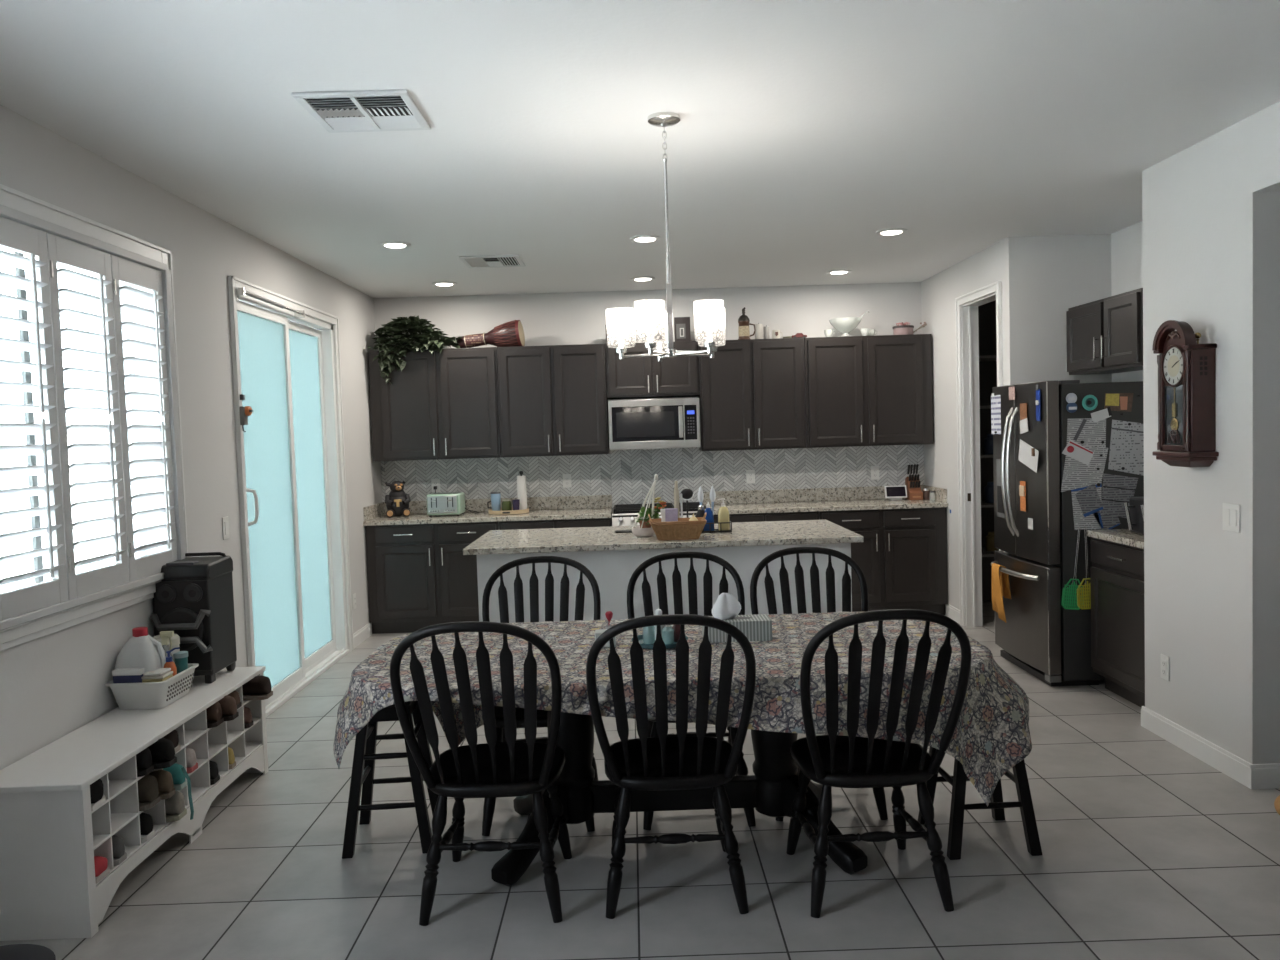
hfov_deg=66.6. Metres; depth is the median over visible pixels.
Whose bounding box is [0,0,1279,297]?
ceiling
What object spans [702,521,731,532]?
soap caddy
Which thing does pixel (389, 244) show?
recessed light
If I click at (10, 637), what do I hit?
trim
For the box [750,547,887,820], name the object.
chair
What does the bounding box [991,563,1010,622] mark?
dish towel
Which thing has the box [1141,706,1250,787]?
baseboard
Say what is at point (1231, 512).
light switch
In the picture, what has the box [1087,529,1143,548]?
countertop
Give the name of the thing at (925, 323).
dried flowers
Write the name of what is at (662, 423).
microwave
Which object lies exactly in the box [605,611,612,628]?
ornament
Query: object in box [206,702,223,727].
boot
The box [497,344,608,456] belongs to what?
upper cabinet
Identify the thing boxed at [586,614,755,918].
chair
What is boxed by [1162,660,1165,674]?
socket
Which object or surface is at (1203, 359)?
grille
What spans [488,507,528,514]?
tray
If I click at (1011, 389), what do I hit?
magnet
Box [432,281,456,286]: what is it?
recessed light
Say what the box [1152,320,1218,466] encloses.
wall clock
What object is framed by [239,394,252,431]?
ornament
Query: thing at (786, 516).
base cabinet
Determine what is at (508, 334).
drum
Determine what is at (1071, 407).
round magnet
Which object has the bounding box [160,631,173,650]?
cap
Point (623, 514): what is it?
gas range
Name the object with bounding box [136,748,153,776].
sneaker
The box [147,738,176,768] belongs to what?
sneaker
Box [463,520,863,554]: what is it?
island countertop
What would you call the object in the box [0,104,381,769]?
wall
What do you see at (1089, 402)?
magnet
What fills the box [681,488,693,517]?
ladle
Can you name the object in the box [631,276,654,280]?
recessed light
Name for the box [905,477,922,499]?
knife block
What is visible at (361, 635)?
baseboard
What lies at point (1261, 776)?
baseboard
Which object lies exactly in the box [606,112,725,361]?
chandelier
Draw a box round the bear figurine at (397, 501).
[385,481,410,516]
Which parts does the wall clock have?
door frame, glass, cornice, moulding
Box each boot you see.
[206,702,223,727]
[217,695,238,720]
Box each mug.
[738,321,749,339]
[772,330,782,338]
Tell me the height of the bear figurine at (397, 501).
0.295 m
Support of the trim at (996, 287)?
attached to the wall at (1042, 277)
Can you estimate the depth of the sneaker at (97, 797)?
3.16 m
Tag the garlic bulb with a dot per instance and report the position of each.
(693, 518)
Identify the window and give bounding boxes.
[14,251,144,583]
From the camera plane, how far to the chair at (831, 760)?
3.06 m
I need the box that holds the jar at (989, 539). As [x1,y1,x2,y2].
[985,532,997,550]
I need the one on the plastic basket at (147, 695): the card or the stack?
the stack
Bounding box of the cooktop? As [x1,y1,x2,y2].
[613,508,697,513]
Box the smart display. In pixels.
[884,485,906,500]
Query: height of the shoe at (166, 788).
0.097 m
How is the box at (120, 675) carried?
in the plastic basket at (147, 695)
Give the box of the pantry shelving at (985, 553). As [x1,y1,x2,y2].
[979,355,998,556]
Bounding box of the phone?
[615,530,632,532]
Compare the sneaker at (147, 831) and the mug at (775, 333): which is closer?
the sneaker at (147, 831)
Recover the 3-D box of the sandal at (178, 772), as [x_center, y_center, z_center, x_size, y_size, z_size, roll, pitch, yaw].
[-1.827,1.178,3.658,0.276,0.223,0.093,-2,3,0]
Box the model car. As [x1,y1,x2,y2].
[791,333,806,337]
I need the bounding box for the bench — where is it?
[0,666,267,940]
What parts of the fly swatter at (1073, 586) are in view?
wire handle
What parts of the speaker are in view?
control panel, carry handle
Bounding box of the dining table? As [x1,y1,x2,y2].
[459,703,867,886]
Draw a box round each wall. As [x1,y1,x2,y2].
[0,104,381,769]
[0,414,114,592]
[374,282,921,512]
[921,234,1111,609]
[978,300,996,601]
[1111,221,1142,381]
[1142,101,1279,763]
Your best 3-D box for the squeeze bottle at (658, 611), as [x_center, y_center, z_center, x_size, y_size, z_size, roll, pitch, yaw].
[0.071,0.539,3.632,0.042,0.115,0.041,-2,3,0]
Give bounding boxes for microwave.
[608,397,700,449]
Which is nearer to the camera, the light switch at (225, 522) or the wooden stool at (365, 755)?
the wooden stool at (365, 755)
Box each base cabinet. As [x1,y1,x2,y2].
[365,522,498,633]
[499,513,612,529]
[713,511,818,522]
[819,507,947,614]
[1090,537,1144,707]
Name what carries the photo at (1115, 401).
attached to the refrigerator
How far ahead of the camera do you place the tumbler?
7.93 m
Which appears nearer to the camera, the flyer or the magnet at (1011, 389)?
the flyer
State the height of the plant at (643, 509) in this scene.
0.147 m
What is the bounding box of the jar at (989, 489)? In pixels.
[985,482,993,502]
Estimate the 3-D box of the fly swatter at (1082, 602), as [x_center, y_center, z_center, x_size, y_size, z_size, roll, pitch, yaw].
[2.549,0.502,5.553,0.125,0.474,0.010,-4,3,0]
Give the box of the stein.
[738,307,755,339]
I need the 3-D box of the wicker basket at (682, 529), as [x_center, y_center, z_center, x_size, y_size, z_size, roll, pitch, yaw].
[0.222,0.270,5.733,0.345,0.150,0.226,-2,3,0]
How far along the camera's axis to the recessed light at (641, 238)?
5.95 m
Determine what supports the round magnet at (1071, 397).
attached to the refrigerator
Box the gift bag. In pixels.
[660,508,677,521]
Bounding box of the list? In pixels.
[991,393,1000,433]
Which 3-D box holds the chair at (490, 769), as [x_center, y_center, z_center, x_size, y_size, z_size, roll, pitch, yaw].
[-0.489,0.906,3.224,0.522,1.008,0.669,-2,3,1]
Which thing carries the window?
in the wall at (52, 685)
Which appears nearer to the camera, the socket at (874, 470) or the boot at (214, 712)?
the boot at (214, 712)
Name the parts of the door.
pull handle, glass, sliding sash, glass, fixed sash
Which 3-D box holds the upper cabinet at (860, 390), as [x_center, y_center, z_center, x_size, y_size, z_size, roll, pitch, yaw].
[1.867,-0.732,8.071,1.035,0.896,0.369,-2,3,0]
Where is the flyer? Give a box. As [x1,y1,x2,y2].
[1018,439,1038,472]
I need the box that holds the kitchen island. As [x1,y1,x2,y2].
[463,520,863,622]
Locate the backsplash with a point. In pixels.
(625, 475)
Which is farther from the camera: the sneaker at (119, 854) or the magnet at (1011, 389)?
the magnet at (1011, 389)
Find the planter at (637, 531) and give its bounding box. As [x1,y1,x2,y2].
[632,474,660,536]
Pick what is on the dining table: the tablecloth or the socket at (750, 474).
the tablecloth
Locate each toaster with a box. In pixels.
[427,492,479,516]
[1124,497,1143,533]
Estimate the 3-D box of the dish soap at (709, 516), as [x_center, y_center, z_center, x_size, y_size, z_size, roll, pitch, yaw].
[0.424,0.225,6.023,0.068,0.181,0.048,-2,3,0]
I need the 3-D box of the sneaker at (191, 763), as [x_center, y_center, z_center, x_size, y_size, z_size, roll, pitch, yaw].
[-1.892,1.105,3.845,0.264,0.092,0.109,-2,3,0]
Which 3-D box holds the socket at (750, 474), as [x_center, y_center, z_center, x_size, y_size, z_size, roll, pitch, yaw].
[0.939,-0.027,8.267,0.034,0.068,0.004,-2,3,0]
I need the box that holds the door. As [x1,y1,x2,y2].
[236,295,349,716]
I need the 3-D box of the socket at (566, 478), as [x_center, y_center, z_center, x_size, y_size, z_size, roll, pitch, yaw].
[-0.618,0.007,8.252,0.034,0.068,0.004,-2,3,0]
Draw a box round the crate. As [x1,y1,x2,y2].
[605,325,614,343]
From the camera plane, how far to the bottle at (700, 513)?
6.03 m
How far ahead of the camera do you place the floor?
3.38 m
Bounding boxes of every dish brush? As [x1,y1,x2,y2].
[698,486,703,504]
[710,486,715,514]
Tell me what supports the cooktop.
in the gas range
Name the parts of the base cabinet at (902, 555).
drawer, door, handle, handle, drawer, door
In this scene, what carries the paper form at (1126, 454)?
attached to the refrigerator
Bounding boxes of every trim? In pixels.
[0,204,185,630]
[0,580,160,650]
[228,276,353,666]
[955,281,1003,649]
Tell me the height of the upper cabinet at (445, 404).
0.896 m
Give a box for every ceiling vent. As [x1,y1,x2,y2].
[291,89,430,132]
[459,255,524,267]
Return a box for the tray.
[631,633,687,648]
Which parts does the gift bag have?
white panel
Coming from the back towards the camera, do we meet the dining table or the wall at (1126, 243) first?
the wall at (1126, 243)
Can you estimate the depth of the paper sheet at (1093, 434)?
5.54 m
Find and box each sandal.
[163,763,193,819]
[228,747,235,769]
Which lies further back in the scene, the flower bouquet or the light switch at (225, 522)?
the flower bouquet
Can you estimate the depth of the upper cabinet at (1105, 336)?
5.80 m
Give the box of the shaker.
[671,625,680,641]
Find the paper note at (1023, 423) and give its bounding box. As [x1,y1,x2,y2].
[1019,418,1027,433]
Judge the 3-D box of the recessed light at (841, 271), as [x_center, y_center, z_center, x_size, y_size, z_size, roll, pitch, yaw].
[1.536,-1.601,7.516,0.190,0.017,0.190,-2,3,0]
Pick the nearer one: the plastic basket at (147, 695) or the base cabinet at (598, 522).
the plastic basket at (147, 695)
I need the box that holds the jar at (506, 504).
[502,499,511,510]
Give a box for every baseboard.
[353,622,371,647]
[946,604,959,623]
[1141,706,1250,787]
[1249,763,1279,788]
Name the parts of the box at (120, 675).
lid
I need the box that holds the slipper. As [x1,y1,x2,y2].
[209,760,219,784]
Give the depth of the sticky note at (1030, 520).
5.76 m
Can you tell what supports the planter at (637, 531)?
on the island countertop
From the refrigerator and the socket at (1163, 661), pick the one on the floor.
the refrigerator
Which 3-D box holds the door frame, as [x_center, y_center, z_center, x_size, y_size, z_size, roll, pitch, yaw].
[2.492,-0.079,6.938,0.120,2.410,0.725,-2,3,0]
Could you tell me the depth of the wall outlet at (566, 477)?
8.25 m
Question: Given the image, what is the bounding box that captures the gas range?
[612,502,705,525]
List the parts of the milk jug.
handle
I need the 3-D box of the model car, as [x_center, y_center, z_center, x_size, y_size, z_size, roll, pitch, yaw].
[1.310,-1.185,8.015,0.124,0.046,0.050,-2,3,0]
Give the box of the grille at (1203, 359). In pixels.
[1200,356,1206,374]
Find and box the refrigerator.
[991,380,1143,686]
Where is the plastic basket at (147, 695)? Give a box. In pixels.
[105,663,198,709]
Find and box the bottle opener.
[1035,385,1040,420]
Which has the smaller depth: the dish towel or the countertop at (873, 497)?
the dish towel
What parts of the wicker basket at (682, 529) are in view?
handle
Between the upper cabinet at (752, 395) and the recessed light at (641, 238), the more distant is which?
the upper cabinet at (752, 395)
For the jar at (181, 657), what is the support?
in the plastic basket at (147, 695)
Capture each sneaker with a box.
[90,779,105,810]
[112,835,126,865]
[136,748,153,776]
[139,812,154,842]
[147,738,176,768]
[165,791,186,822]
[185,747,197,772]
[228,690,241,708]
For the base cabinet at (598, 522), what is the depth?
7.68 m
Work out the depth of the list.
6.26 m
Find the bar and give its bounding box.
[236,287,304,317]
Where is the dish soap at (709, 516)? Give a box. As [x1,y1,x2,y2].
[703,502,713,530]
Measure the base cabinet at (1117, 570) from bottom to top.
0.874 m
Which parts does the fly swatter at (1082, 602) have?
wire handle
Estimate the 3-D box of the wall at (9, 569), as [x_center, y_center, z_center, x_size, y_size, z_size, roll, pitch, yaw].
[-6.118,0.617,3.974,0.200,1.950,16.000,-2,3,0]
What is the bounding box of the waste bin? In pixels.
[0,944,55,959]
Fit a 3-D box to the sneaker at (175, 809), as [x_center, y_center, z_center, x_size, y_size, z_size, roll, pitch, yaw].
[-1.862,1.224,3.670,0.274,0.102,0.119,-2,3,0]
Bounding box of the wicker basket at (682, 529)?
[648,512,706,540]
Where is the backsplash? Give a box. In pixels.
[381,440,923,508]
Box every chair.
[390,621,571,925]
[482,556,600,835]
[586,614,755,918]
[627,551,755,829]
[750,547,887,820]
[786,609,971,917]
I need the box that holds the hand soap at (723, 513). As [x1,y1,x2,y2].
[717,498,729,530]
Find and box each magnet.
[1009,387,1014,399]
[1020,403,1026,419]
[1066,393,1076,402]
[1066,403,1076,412]
[1082,395,1097,410]
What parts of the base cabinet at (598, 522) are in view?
drawer, drawer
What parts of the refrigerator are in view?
edge trim, door, handle, handle, handle, freezer drawer, door, edge trim, edge trim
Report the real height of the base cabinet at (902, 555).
0.874 m
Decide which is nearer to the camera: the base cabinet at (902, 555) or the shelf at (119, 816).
the shelf at (119, 816)
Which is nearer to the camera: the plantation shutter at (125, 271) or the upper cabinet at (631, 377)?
the plantation shutter at (125, 271)
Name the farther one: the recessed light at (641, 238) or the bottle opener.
the recessed light at (641, 238)
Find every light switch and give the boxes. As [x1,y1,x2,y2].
[222,516,228,539]
[1223,503,1239,532]
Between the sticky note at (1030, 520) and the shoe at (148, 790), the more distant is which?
the sticky note at (1030, 520)
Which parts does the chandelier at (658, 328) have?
lamp shade, bulb, arm, lamp shade, bulb, lamp shade, arm, chain, rod, stem, arm, arm, lamp shade, bulb, lamp shade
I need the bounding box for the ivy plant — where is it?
[368,315,462,384]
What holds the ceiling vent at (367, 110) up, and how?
in the ceiling
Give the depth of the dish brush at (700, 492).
6.04 m
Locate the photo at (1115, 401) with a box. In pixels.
[1104,393,1139,415]
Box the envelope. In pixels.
[1062,439,1093,464]
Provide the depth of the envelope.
5.54 m
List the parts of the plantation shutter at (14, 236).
tilt rod, tilt rod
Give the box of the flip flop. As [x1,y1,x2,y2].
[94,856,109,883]
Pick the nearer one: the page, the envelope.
the envelope
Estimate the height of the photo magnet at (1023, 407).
0.100 m
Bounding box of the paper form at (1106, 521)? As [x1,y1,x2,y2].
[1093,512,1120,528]
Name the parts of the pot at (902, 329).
lid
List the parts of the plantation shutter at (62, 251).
tilt rod, tilt rod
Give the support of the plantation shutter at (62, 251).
attached to the window
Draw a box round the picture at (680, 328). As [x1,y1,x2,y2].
[676,324,685,338]
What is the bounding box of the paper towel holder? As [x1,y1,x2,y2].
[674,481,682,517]
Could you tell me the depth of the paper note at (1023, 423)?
5.80 m
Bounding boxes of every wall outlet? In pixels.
[431,479,439,491]
[563,474,571,487]
[746,470,754,483]
[871,466,878,479]
[1160,654,1169,680]
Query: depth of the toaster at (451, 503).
7.83 m
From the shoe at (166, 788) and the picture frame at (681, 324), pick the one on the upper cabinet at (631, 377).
the picture frame at (681, 324)
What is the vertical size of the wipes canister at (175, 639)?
0.240 m
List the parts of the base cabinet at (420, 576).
handle, drawer, door, door, drawer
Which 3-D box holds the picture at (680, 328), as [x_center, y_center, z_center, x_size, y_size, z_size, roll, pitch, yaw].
[0.336,-1.220,7.981,0.075,0.120,0.004,-2,3,0]
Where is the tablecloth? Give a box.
[333,612,1031,805]
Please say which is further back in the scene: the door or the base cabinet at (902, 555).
the base cabinet at (902, 555)
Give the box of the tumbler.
[487,492,500,510]
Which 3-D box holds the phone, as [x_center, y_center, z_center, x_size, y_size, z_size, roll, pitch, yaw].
[-0.102,0.327,6.183,0.110,0.011,0.080,-2,3,-6]
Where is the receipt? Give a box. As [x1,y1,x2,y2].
[1091,407,1111,421]
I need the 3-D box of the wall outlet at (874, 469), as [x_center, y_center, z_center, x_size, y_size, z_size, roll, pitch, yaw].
[1.999,-0.060,8.277,0.072,0.116,0.008,-2,3,0]
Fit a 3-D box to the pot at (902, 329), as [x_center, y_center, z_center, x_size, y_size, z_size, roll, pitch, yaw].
[2.169,-1.245,8.020,0.172,0.112,0.172,-2,3,0]
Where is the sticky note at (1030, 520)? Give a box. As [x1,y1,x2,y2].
[1028,518,1032,529]
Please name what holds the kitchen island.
on the floor
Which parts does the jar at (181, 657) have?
lid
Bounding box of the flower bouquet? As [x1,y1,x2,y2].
[654,497,665,514]
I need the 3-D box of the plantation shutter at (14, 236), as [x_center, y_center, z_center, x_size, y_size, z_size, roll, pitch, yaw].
[-2.121,-0.214,3.313,0.104,1.332,0.427,-2,3,4]
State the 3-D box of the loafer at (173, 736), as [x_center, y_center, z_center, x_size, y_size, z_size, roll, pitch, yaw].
[-1.899,0.990,3.693,0.274,0.097,0.142,-2,3,0]
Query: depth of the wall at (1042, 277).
6.36 m
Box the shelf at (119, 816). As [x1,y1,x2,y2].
[91,700,261,884]
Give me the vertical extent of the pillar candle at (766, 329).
0.122 m
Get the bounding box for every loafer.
[162,730,180,752]
[243,706,253,728]
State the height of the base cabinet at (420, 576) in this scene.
0.874 m
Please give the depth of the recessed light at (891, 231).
5.97 m
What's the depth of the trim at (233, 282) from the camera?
5.33 m
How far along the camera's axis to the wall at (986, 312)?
8.27 m
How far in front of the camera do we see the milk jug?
3.93 m
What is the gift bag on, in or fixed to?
in the wicker basket at (682, 529)
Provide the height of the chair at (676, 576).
1.008 m
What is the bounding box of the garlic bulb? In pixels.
[689,513,697,520]
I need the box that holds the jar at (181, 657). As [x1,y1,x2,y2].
[173,651,187,673]
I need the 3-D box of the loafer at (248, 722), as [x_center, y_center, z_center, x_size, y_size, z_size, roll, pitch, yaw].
[-1.893,1.076,4.419,0.254,0.092,0.093,-2,3,0]
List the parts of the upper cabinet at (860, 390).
door, handle, door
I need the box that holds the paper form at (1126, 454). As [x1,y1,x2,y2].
[1108,420,1143,475]
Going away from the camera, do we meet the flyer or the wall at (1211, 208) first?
the wall at (1211, 208)
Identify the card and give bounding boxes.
[1075,483,1102,516]
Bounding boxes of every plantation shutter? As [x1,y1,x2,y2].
[0,217,67,620]
[46,232,128,599]
[110,254,177,581]
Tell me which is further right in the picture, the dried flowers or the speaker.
the dried flowers
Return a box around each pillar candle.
[755,323,762,338]
[763,325,769,338]
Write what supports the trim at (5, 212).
attached to the wall at (52, 685)
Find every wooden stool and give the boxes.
[342,701,437,858]
[918,747,1041,859]
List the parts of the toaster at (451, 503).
plate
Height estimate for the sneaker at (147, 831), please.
0.092 m
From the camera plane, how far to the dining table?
3.59 m
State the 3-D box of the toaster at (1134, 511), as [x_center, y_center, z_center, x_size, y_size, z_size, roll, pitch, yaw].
[2.747,0.190,5.129,0.294,0.192,0.320,-2,3,0]
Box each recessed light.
[379,241,410,248]
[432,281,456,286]
[630,235,660,242]
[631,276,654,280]
[826,269,850,274]
[876,228,906,235]
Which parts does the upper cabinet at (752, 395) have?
door, door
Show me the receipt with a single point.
(1097, 416)
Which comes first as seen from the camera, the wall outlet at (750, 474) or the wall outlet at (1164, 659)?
the wall outlet at (1164, 659)
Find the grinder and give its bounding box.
[923,488,929,499]
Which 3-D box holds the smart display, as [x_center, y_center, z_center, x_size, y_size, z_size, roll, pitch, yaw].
[2.121,0.107,8.087,0.180,0.121,0.080,-2,3,1]
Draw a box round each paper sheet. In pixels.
[1061,446,1107,491]
[1067,418,1105,447]
[1071,483,1101,529]
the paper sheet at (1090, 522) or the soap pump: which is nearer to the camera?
the soap pump
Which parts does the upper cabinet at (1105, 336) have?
door, handle, handle, door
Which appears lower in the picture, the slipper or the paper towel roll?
the slipper
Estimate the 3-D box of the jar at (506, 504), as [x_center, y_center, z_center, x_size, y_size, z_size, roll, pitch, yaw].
[-1.087,0.208,7.939,0.080,0.106,0.080,-2,3,0]
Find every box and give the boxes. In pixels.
[112,668,143,682]
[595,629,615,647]
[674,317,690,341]
[702,593,771,642]
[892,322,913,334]
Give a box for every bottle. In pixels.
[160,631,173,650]
[653,609,664,639]
[695,505,704,530]
[718,507,729,530]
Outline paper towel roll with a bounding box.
[517,471,526,509]
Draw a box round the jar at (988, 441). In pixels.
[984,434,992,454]
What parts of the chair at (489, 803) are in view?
leg, leg, seat, leg, leg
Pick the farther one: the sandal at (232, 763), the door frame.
the door frame
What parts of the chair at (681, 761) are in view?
leg, leg, seat, leg, leg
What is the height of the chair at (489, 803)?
1.008 m
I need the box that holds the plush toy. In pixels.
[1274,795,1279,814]
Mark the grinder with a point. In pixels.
(926, 491)
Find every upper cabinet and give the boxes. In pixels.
[368,347,500,460]
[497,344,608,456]
[605,341,699,398]
[698,338,805,450]
[804,334,932,447]
[1066,288,1142,374]
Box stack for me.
[141,668,172,682]
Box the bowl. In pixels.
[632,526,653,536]
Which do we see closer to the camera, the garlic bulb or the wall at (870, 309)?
the garlic bulb
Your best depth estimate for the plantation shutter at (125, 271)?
4.17 m
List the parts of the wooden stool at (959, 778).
leg, leg, leg, leg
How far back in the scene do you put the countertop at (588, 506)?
8.00 m
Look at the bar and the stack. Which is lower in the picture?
the stack
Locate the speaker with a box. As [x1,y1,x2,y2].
[150,552,236,683]
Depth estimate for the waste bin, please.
2.34 m
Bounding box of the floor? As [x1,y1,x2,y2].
[0,601,1279,959]
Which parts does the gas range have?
control panel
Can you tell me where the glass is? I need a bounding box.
[512,499,519,509]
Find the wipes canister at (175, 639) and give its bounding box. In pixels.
[153,634,179,662]
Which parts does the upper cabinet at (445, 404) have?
door, door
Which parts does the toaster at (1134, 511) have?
handle, handle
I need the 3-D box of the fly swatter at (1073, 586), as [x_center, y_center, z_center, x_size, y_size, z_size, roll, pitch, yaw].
[2.475,0.509,5.568,0.134,0.477,0.010,-2,3,0]
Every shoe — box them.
[138,774,160,810]
[149,770,174,799]
[242,675,272,700]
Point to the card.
(1088, 498)
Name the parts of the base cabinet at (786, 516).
drawer, drawer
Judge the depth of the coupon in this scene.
5.84 m
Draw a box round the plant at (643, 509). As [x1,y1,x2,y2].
[635,506,654,527]
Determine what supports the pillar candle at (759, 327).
on the upper cabinet at (752, 395)
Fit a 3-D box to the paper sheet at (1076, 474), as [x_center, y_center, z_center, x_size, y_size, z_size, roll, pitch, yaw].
[2.533,-0.070,5.546,0.275,0.271,0.008,-2,3,0]
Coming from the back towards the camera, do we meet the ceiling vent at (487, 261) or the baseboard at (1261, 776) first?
the ceiling vent at (487, 261)
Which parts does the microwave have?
handle, control panel, control frame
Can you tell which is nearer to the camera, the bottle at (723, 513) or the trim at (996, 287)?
the bottle at (723, 513)
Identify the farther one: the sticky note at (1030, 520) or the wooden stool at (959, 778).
the sticky note at (1030, 520)
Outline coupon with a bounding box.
[1019,481,1025,511]
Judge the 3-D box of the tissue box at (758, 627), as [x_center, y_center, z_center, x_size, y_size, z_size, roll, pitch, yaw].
[0.360,0.507,3.648,0.250,0.172,0.124,-2,3,0]
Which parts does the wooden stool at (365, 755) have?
leg, leg, seat, leg, leg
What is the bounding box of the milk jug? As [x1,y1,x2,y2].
[115,627,166,702]
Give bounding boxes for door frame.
[962,293,995,626]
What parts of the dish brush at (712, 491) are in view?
handle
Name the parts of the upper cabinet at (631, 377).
door, door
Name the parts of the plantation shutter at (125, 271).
tilt rod, tilt rod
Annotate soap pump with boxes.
[164,647,179,675]
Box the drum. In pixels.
[457,320,524,347]
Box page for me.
[1100,473,1137,517]
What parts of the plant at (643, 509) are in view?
pot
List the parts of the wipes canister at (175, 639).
lid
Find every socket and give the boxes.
[565,477,568,484]
[749,473,752,480]
[873,469,876,476]
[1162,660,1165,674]
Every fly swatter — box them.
[1061,527,1084,609]
[1077,527,1090,609]
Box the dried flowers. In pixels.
[913,322,926,332]
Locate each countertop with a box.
[363,495,611,525]
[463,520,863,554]
[703,485,947,514]
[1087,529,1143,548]
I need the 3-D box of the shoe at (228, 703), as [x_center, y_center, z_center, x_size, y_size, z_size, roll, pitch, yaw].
[-1.854,0.967,4.131,0.274,0.097,0.109,-2,3,0]
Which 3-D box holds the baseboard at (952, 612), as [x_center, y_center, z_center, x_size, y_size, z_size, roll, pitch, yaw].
[2.454,1.046,7.611,0.014,0.100,0.350,-2,3,0]
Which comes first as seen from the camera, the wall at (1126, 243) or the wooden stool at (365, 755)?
the wooden stool at (365, 755)
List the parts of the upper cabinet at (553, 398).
door, door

